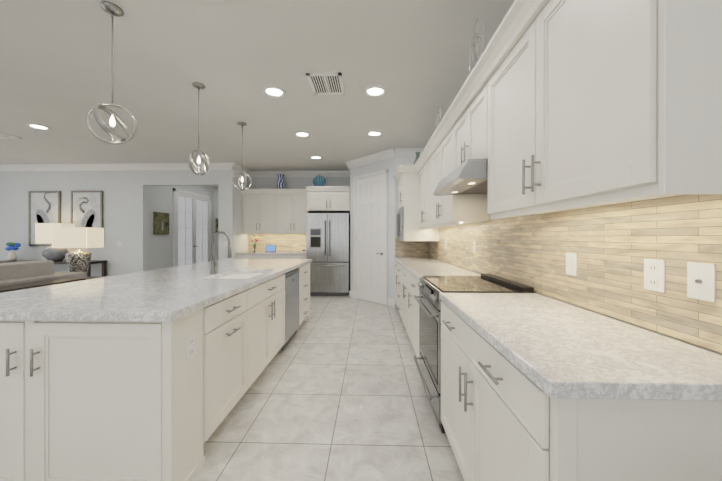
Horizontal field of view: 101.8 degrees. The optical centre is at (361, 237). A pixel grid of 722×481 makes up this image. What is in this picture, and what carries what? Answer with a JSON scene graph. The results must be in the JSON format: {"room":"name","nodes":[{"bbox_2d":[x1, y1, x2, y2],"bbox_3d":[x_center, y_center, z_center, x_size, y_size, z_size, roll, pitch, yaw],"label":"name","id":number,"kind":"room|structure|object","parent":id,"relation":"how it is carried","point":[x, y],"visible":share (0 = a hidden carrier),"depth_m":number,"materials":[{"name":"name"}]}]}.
{"room":"kitchen","nodes":[
{"label":"kitchen","id":0,"kind":"room"},
{"bbox_2d":[0,170,247,275],"bbox_3d":[-6.151,-0.163,6.823,6.750,2.840,0.800,0,0,2],"label":"wall","id":1,"kind":"structure","parent":0,"point":[125,206],"depth_m":6.41,"materials":[{"name":"paint"}]},
{"bbox_2d":[28,191,60,245],"bbox_3d":[-6.947,-0.412,6.425,0.700,1.200,0.035,0,0,2],"label":"framed picture","id":2,"kind":"object","parent":1,"relation":"attached to","point":[44,206],"visible":0.71,"depth_m":6.42,"materials":[{"name":"grey paper"}]},
{"bbox_2d":[71,191,102,227],"bbox_3d":[-5.998,-0.412,6.398,0.700,1.200,0.035,0,0,2],"label":"framed picture","id":3,"kind":"object","parent":1,"relation":"attached to","point":[86,208],"visible":0.65,"depth_m":6.39,"materials":[{"name":"white paper"}]},
{"bbox_2d":[117,241,122,245],"bbox_3d":[-5.277,0.138,6.393,0.120,0.115,0.009,0,0,2],"label":"electrical outlet plate","id":4,"kind":"object","parent":1,"relation":"attached to","point":[119,243],"depth_m":6.39,"materials":[{"name":"white plastic"}]},
{"bbox_2d":[0,0,514,191],"bbox_3d":[-4.237,-1.517,3.335,10.775,0.125,12.100,0,0,2],"label":"crown molding","id":5,"kind":"structure","parent":1,"relation":"attached to","point":[390,153],"depth_m":6.35,"materials":[{"name":"white wood"}]},
{"bbox_2d":[147,186,213,270],"bbox_3d":[-4.841,-0.164,8.006,0.100,2.840,3.000,0,0,2],"label":"wall","id":6,"kind":"structure","parent":0,"point":[159,246],"depth_m":7.09,"materials":[{"name":"paint"}]},
{"bbox_2d":[153,212,168,233],"bbox_3d":[-4.797,-0.333,7.024,0.040,0.520,0.480,0,0,2],"label":"framed picture","id":7,"kind":"object","parent":6,"relation":"attached to","point":[160,222],"visible":1,"depth_m":6.98,"materials":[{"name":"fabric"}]},
{"bbox_2d":[173,188,210,266],"bbox_3d":[-4.744,0.001,8.323,0.081,2.510,1.740,0,0,2],"label":"door","id":8,"kind":"structure","parent":6,"relation":"attached to","point":[191,228],"depth_m":8.16,"materials":[{"name":"white wood"}]},
{"bbox_2d":[214,192,217,259],"bbox_3d":[-3.715,-0.166,9.424,2.030,2.840,0.100,0,0,2],"label":"wall","id":9,"kind":"structure","parent":0,"point":[215,193],"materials":[{"name":"paint"}]},
{"bbox_2d":[215,218,217,232],"bbox_3d":[-4.442,-0.376,9.373,0.460,0.460,0.040,0,0,2],"label":"framed picture","id":10,"kind":"object","parent":9,"relation":"attached to","point":[216,224],"visible":0.25,"depth_m":9.37,"materials":[{"name":"fabric"}]},
{"bbox_2d":[0,0,513,186],"bbox_3d":[-4.235,-1.619,3.385,10.975,0.080,12.400,0,0,2],"label":"ceiling","id":11,"kind":"structure","parent":0,"point":[236,57],"depth_m":2.86,"materials":[{"name":"paint"}]},
{"bbox_2d":[0,132,21,138],"bbox_3d":[-5.657,-1.574,4.476,0.470,0.012,0.400,0,0,2],"label":"ceiling vent","id":12,"kind":"object","parent":11,"relation":"in","point":[4,136],"visible":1,"depth_m":4.58,"materials":[{"name":"white metal"}]},
{"bbox_2d":[26,123,50,129],"bbox_3d":[-4.600,-1.572,4.176,0.240,0.016,0.240,0,0,2],"label":"recessed light","id":13,"kind":"object","parent":11,"relation":"in","point":[37,126],"visible":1,"depth_m":4.17,"materials":[{"name":"white"}]},
{"bbox_2d":[85,1,137,144],"bbox_3d":[-1.721,-1.111,2.023,0.181,0.934,0.243,0,0,29],"label":"pendant light","id":14,"kind":"object","parent":11,"relation":"hanging from","point":[112,9],"visible":1,"depth_m":2.02,"materials":[{"name":"silver metal"}]},
{"bbox_2d":[187,82,208,175],"bbox_3d":[-1.692,-1.112,3.043,0.181,0.934,0.243,0,0,-23],"label":"pendant light","id":15,"kind":"object","parent":11,"relation":"hanging from","point":[190,157],"visible":0.98,"depth_m":3.03,"materials":[{"name":"silver metal"}]},
{"bbox_2d":[232,122,251,190],"bbox_3d":[-1.662,-1.113,4.072,0.243,0.934,0.181,0,0,16],"label":"pendant light","id":16,"kind":"object","parent":11,"relation":"hanging from","point":[240,179],"visible":1,"depth_m":4.07,"materials":[{"name":"silver metal"}]},
{"bbox_2d":[263,86,285,97],"bbox_3d":[-0.948,-1.571,3.171,0.240,0.016,0.240,0,0,2],"label":"recessed light","id":17,"kind":"object","parent":11,"relation":"in","point":[274,91],"visible":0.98,"depth_m":3.17,"materials":[{"name":"white"}]},
{"bbox_2d":[294,131,309,136],"bbox_3d":[-0.910,-1.572,4.481,0.240,0.016,0.240,0,0,2],"label":"recessed light","id":18,"kind":"object","parent":11,"relation":"in","point":[302,134],"visible":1,"depth_m":4.47,"materials":[{"name":"white"}]},
{"bbox_2d":[310,156,321,158],"bbox_3d":[-0.903,-1.574,5.791,0.240,0.016,0.240,0,0,2],"label":"recessed light","id":19,"kind":"object","parent":11,"relation":"in","point":[315,157],"visible":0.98,"depth_m":5.79,"materials":[{"name":"white"}]},
{"bbox_2d":[306,73,344,94],"bbox_3d":[-0.362,-1.573,3.019,0.340,0.012,0.410,0,0,2],"label":"ceiling vent","id":20,"kind":"object","parent":11,"relation":"in","point":[326,83],"visible":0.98,"depth_m":3.00,"materials":[{"name":"white metal"}]},
{"bbox_2d":[367,130,381,136],"bbox_3d":[0.189,-1.572,4.449,0.240,0.016,0.240,0,0,2],"label":"recessed light","id":21,"kind":"object","parent":11,"relation":"in","point":[373,133],"visible":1,"depth_m":4.45,"materials":[{"name":"white"}]},
{"bbox_2d":[364,85,385,96],"bbox_3d":[0.142,-1.571,3.160,0.240,0.016,0.240,0,0,2],"label":"recessed light","id":22,"kind":"object","parent":11,"relation":"in","point":[375,91],"visible":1,"depth_m":3.14,"materials":[{"name":"white"}]},
{"bbox_2d":[248,177,349,251],"bbox_3d":[-0.802,-0.163,7.120,4.125,2.840,0.100,0,0,2],"label":"wall","id":23,"kind":"structure","parent":0,"point":[271,182],"depth_m":7.09,"materials":[{"name":"paint"}]},
{"bbox_2d":[248,234,305,250],"bbox_3d":[-1.974,0.108,7.097,1.575,0.463,0.010,0,0,2],"label":"backsplash","id":24,"kind":"structure","parent":23,"relation":"attached to","point":[289,242],"depth_m":7.09,"materials":[{"name":"beige tile"}]},
{"bbox_2d":[241,186,349,233],"bbox_3d":[-1.512,0.075,6.720,2.520,2.365,0.735,0,0,2],"label":"upper cabinet","id":25,"kind":"object","parent":23,"relation":"attached to","point":[274,211],"visible":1,"depth_m":6.75,"materials":[{"name":"white wood"}]},
{"bbox_2d":[276,174,284,188],"bbox_3d":[-1.921,-1.295,6.938,0.210,0.370,0.210,0,0,2],"label":"vase","id":26,"kind":"object","parent":25,"relation":"on","point":[280,183],"visible":0.9,"depth_m":6.87,"materials":[{"name":"blue ceramic"}]},
{"bbox_2d":[313,175,325,185],"bbox_3d":[-0.975,-1.267,6.761,0.300,0.315,0.140,0,0,2],"label":"plate","id":27,"kind":"object","parent":25,"relation":"on","point":[319,180],"visible":0.81,"depth_m":6.75,"materials":[{"name":"blue ceramic"}]},
{"bbox_2d":[191,295,463,480],"bbox_3d":[-4.235,1.301,3.388,10.975,0.080,12.400,0,0,2],"label":"floor","id":28,"kind":"structure","parent":0,"point":[336,391],"depth_m":2.09,"materials":[{"name":"tile"}]},
{"bbox_2d":[0,260,85,286],"bbox_3d":[-4.224,0.777,2.637,1.040,0.970,2.600,0,0,2],"label":"sofa","id":29,"kind":"object","parent":28,"relation":"on","point":[16,273],"visible":0.19,"depth_m":3.40,"materials":[{"name":"fabric"}]},
{"bbox_2d":[0,278,85,292],"bbox_3d":[-3.534,0.882,2.652,0.280,0.760,1.870,0,0,2],"label":"table","id":30,"kind":"object","parent":28,"relation":"on","point":[31,285],"visible":0.19,"depth_m":3.12,"materials":[{"name":"brown wood"}]},
{"bbox_2d":[0,260,106,275],"bbox_3d":[-6.619,0.878,6.197,2.150,0.760,0.440,0,0,2],"label":"console table","id":31,"kind":"object","parent":28,"relation":"on","point":[104,267],"visible":0.15,"depth_m":6.15,"materials":[{"name":"brown wood"}]},
{"bbox_2d":[5,242,20,260],"bbox_3d":[-7.390,0.300,6.220,0.268,0.394,0.219,0,0,2],"label":"flower vase","id":32,"kind":"object","parent":31,"relation":"on","point":[11,256],"visible":1,"depth_m":6.16,"materials":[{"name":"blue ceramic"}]},
{"bbox_2d":[35,223,74,260],"bbox_3d":[-6.444,0.102,6.171,0.520,0.789,0.400,0,0,2],"label":"lamp","id":33,"kind":"object","parent":31,"relation":"on","point":[43,233],"visible":0.67,"depth_m":6.03,"materials":[{"name":"fabric"}]},
{"bbox_2d":[86,276,107,279],"bbox_3d":[-4.098,0.930,4.244,0.520,0.660,0.520,0,0,2],"label":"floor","id":34,"kind":"structure","parent":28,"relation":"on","point":[90,277],"depth_m":4.38,"materials":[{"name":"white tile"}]},
{"bbox_2d":[52,227,103,275],"bbox_3d":[-4.098,0.229,4.243,0.500,0.739,0.280,0,0,2],"label":"lamp","id":35,"kind":"object","parent":34,"relation":"on","point":[78,260],"visible":0.79,"depth_m":4.12,"materials":[{"name":"fabric"}]},
{"bbox_2d":[0,263,309,480],"bbox_3d":[-1.502,0.824,2.983,1.402,0.876,3.252,0,0,2],"label":"kitchen island","id":36,"kind":"object","parent":28,"relation":"on","point":[150,375],"depth_m":1.40,"materials":[{"name":"white wood"}]},
{"bbox_2d":[0,259,271,318],"bbox_3d":[-1.797,0.366,3.022,0.870,0.040,3.290,0,0,2],"label":"island countertop","id":37,"kind":"structure","parent":36,"relation":"on","point":[37,302],"depth_m":1.95,"materials":[{"name":"white stone"}]},
{"bbox_2d":[210,231,231,273],"bbox_3d":[-1.353,0.143,2.839,0.224,0.405,0.113,0,0,2],"label":"faucet","id":38,"kind":"object","parent":37,"relation":"on","point":[213,264],"visible":1,"depth_m":2.81,"materials":[{"name":"silver metal"}]},
{"bbox_2d":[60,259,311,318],"bbox_3d":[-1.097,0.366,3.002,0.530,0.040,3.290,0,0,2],"label":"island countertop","id":39,"kind":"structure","parent":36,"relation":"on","point":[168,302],"depth_m":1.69,"materials":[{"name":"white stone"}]},
{"bbox_2d":[216,271,263,278],"bbox_3d":[-1.158,0.470,2.809,0.444,0.192,0.724,0,0,2],"label":"sink","id":40,"kind":"object","parent":39,"relation":"in","point":[235,274],"depth_m":2.97,"materials":[{"name":"white ceramic"}]},
{"bbox_2d":[236,255,275,258],"bbox_3d":[-2.347,0.820,6.792,0.846,0.876,0.640,0,0,2],"label":"base cabinet","id":41,"kind":"object","parent":28,"relation":"on","point":[270,255],"depth_m":6.47,"materials":[{"name":"white wood"}]},
{"bbox_2d":[236,251,305,254],"bbox_3d":[-1.984,0.362,6.771,1.573,0.040,0.635,0,0,2],"label":"countertop","id":42,"kind":"structure","parent":41,"relation":"on","point":[249,252],"depth_m":6.47,"materials":[{"name":"white stone"}]},
{"bbox_2d":[251,234,258,251],"bbox_3d":[-2.506,0.135,6.884,0.172,0.412,0.151,0,0,2],"label":"vase","id":43,"kind":"object","parent":42,"relation":"on","point":[254,247],"visible":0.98,"depth_m":6.85,"materials":[{"name":"clear glass"}]},
{"bbox_2d":[266,245,275,251],"bbox_3d":[-2.141,0.257,6.922,0.240,0.164,0.079,0,0,2],"label":"frame","id":44,"kind":"object","parent":42,"relation":"on","point":[270,248],"visible":1,"depth_m":6.90,"materials":[{"name":"blue"}]},
{"bbox_2d":[276,255,305,258],"bbox_3d":[-1.622,0.820,6.771,0.848,0.876,0.640,0,0,2],"label":"base cabinet","id":45,"kind":"object","parent":28,"relation":"on","point":[277,256],"depth_m":6.45,"materials":[{"name":"white wood"}]},
{"bbox_2d":[306,213,349,295],"bbox_3d":[-0.717,0.362,6.595,0.905,1.760,0.887,0,0,2],"label":"fridge","id":46,"kind":"object","parent":28,"relation":"on","point":[328,244],"visible":0.98,"depth_m":6.21,"materials":[{"name":"metal"}]},
{"bbox_2d":[394,260,397,307],"bbox_3d":[0.889,0.822,4.934,0.612,0.876,0.706,0,0,2],"label":"base cabinet","id":47,"kind":"object","parent":28,"relation":"on","point":[396,261],"depth_m":4.96,"materials":[{"name":"white wood"}]},
{"bbox_2d":[398,264,401,317],"bbox_3d":[0.872,0.822,4.312,0.612,0.876,0.662,0,0,2],"label":"base cabinet","id":48,"kind":"object","parent":28,"relation":"on","point":[399,265],"depth_m":4.33,"materials":[{"name":"white wood"}]},
{"bbox_2d":[402,268,409,338],"bbox_3d":[0.850,0.823,3.562,0.612,0.876,0.962,0,0,2],"label":"base cabinet","id":49,"kind":"object","parent":28,"relation":"on","point":[405,271],"depth_m":3.58,"materials":[{"name":"white wood"}]},
{"bbox_2d":[410,272,419,361],"bbox_3d":[0.831,0.824,2.904,0.612,0.876,0.599,0,0,2],"label":"base cabinet","id":50,"kind":"object","parent":28,"relation":"on","point":[414,289],"depth_m":2.96,"materials":[{"name":"white wood"}]},
{"bbox_2d":[394,256,480,279],"bbox_3d":[0.851,0.365,3.947,0.607,0.040,2.681,0,0,2],"label":"countertop","id":51,"kind":"structure","parent":50,"relation":"on","point":[421,266],"depth_m":3.36,"materials":[{"name":"white stone"}]},
{"bbox_2d":[414,273,535,432],"bbox_3d":[0.771,0.780,2.224,0.659,0.925,0.752,0,0,2],"label":"range","id":52,"kind":"object","parent":28,"relation":"on","point":[431,288],"visible":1,"depth_m":2.07,"materials":[{"name":"silver glass"}]},
{"bbox_2d":[439,296,721,480],"bbox_3d":[0.785,0.826,1.282,0.612,0.876,1.118,0,0,2],"label":"base cabinet","id":53,"kind":"object","parent":28,"relation":"on","point":[536,387],"depth_m":0.75,"materials":[{"name":"white wood"}]},
{"bbox_2d":[439,293,721,403],"bbox_3d":[0.774,0.368,1.269,0.607,0.040,1.141,0,0,2],"label":"countertop","id":54,"kind":"structure","parent":53,"relation":"on","point":[575,353],"depth_m":0.89,"materials":[{"name":"white stone"}]},
{"bbox_2d":[350,157,428,306],"bbox_3d":[0.496,-0.162,6.168,1.475,2.840,1.730,0,0,2],"label":"wall","id":55,"kind":"structure","parent":0,"point":[390,165],"depth_m":5.39,"materials":[{"name":"paint"}]},
{"bbox_2d":[354,169,387,305],"bbox_3d":[0.159,0.006,5.726,0.672,2.505,0.672,0,0,2],"label":"door","id":56,"kind":"structure","parent":55,"relation":"attached to","point":[370,237],"depth_m":5.69,"materials":[{"name":"white wood"}]},
{"bbox_2d":[349,291,395,306],"bbox_3d":[-4.237,1.193,3.338,10.775,0.135,12.100,0,0,2],"label":"baseboard","id":57,"kind":"structure","parent":55,"relation":"attached to","point":[391,302],"depth_m":5.37,"materials":[{"name":"white wood"}]},
{"bbox_2d":[395,238,427,255],"bbox_3d":[0.897,0.175,5.282,0.597,0.333,0.012,0,0,2],"label":"backsplash","id":58,"kind":"structure","parent":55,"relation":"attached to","point":[411,248],"depth_m":5.28,"materials":[{"name":"beige tile"}]},
{"bbox_2d":[431,257,721,354],"bbox_3d":[1.168,-0.158,2.122,0.100,2.840,9.980,0,0,2],"label":"wall","id":59,"kind":"structure","parent":0,"point":[628,323],"depth_m":1.13,"materials":[{"name":"paint"}]},
{"bbox_2d":[394,0,721,240],"bbox_3d":[0.821,-0.511,2.958,0.637,1.145,4.568,0,0,2],"label":"upper cabinet","id":60,"kind":"object","parent":59,"relation":"attached to","point":[560,105],"visible":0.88,"depth_m":1.04,"materials":[{"name":"white wood"}]},
{"bbox_2d":[413,152,419,163],"bbox_3d":[0.921,-1.243,4.839,0.150,0.310,0.150,0,0,2],"label":"vase","id":61,"kind":"object","parent":60,"relation":"on","point":[417,155],"visible":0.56,"depth_m":4.81,"materials":[{"name":"ceramic"}]},
{"bbox_2d":[435,105,441,128],"bbox_3d":[0.811,-1.235,3.095,0.100,0.298,0.269,0,0,2],"label":"sculpture","id":62,"kind":"object","parent":60,"relation":"on","point":[440,120],"visible":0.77,"depth_m":3.10,"materials":[{"name":"metal"}]},
{"bbox_2d":[433,159,487,195],"bbox_3d":[0.867,-0.431,2.220,0.500,0.130,0.754,0,0,2],"label":"range hood","id":63,"kind":"object","parent":60,"relation":"attached to","point":[468,176],"visible":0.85,"depth_m":2.01,"materials":[{"name":"metal"}]},
{"bbox_2d":[468,16,485,74],"bbox_3d":[0.780,-1.284,2.002,0.100,0.398,0.321,0,0,2],"label":"sculpture","id":64,"kind":"object","parent":60,"relation":"on","point":[473,41],"visible":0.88,"depth_m":2.01,"materials":[{"name":"metal"}]},
{"bbox_2d":[428,194,721,353],"bbox_3d":[1.134,-0.076,2.981,0.015,0.840,4.595,0,0,2],"label":"backsplash","id":65,"kind":"structure","parent":59,"relation":"attached to","point":[613,246],"depth_m":1.25,"materials":[{"name":"tile"}]},
{"bbox_2d":[473,242,475,252],"bbox_3d":[1.125,0.101,2.934,0.009,0.115,0.075,0,0,2],"label":"electrical outlet plate","id":66,"kind":"object","parent":65,"relation":"attached to","point":[474,243],"depth_m":2.92,"materials":[{"name":"white plastic"}]},
{"bbox_2d":[566,252,576,275],"bbox_3d":[1.084,0.138,1.521,0.009,0.115,0.075,0,0,2],"label":"electrical outlet plate","id":67,"kind":"object","parent":65,"relation":"attached to","point":[571,258],"depth_m":1.51,"materials":[{"name":"white plastic"}]},
{"bbox_2d":[644,259,664,292],"bbox_3d":[1.072,0.138,1.076,0.009,0.115,0.075,0,0,2],"label":"electrical outlet plate","id":68,"kind":"object","parent":65,"relation":"attached to","point":[654,269],"depth_m":1.07,"materials":[{"name":"white plastic"}]},
{"bbox_2d":[687,262,715,301],"bbox_3d":[1.063,0.138,0.925,0.016,0.115,0.075,0,0,2],"label":"electrical outlet plate","id":69,"kind":"object","parent":65,"relation":"attached to","point":[701,281],"depth_m":0.92,"materials":[{"name":"white plastic"}]}
]}

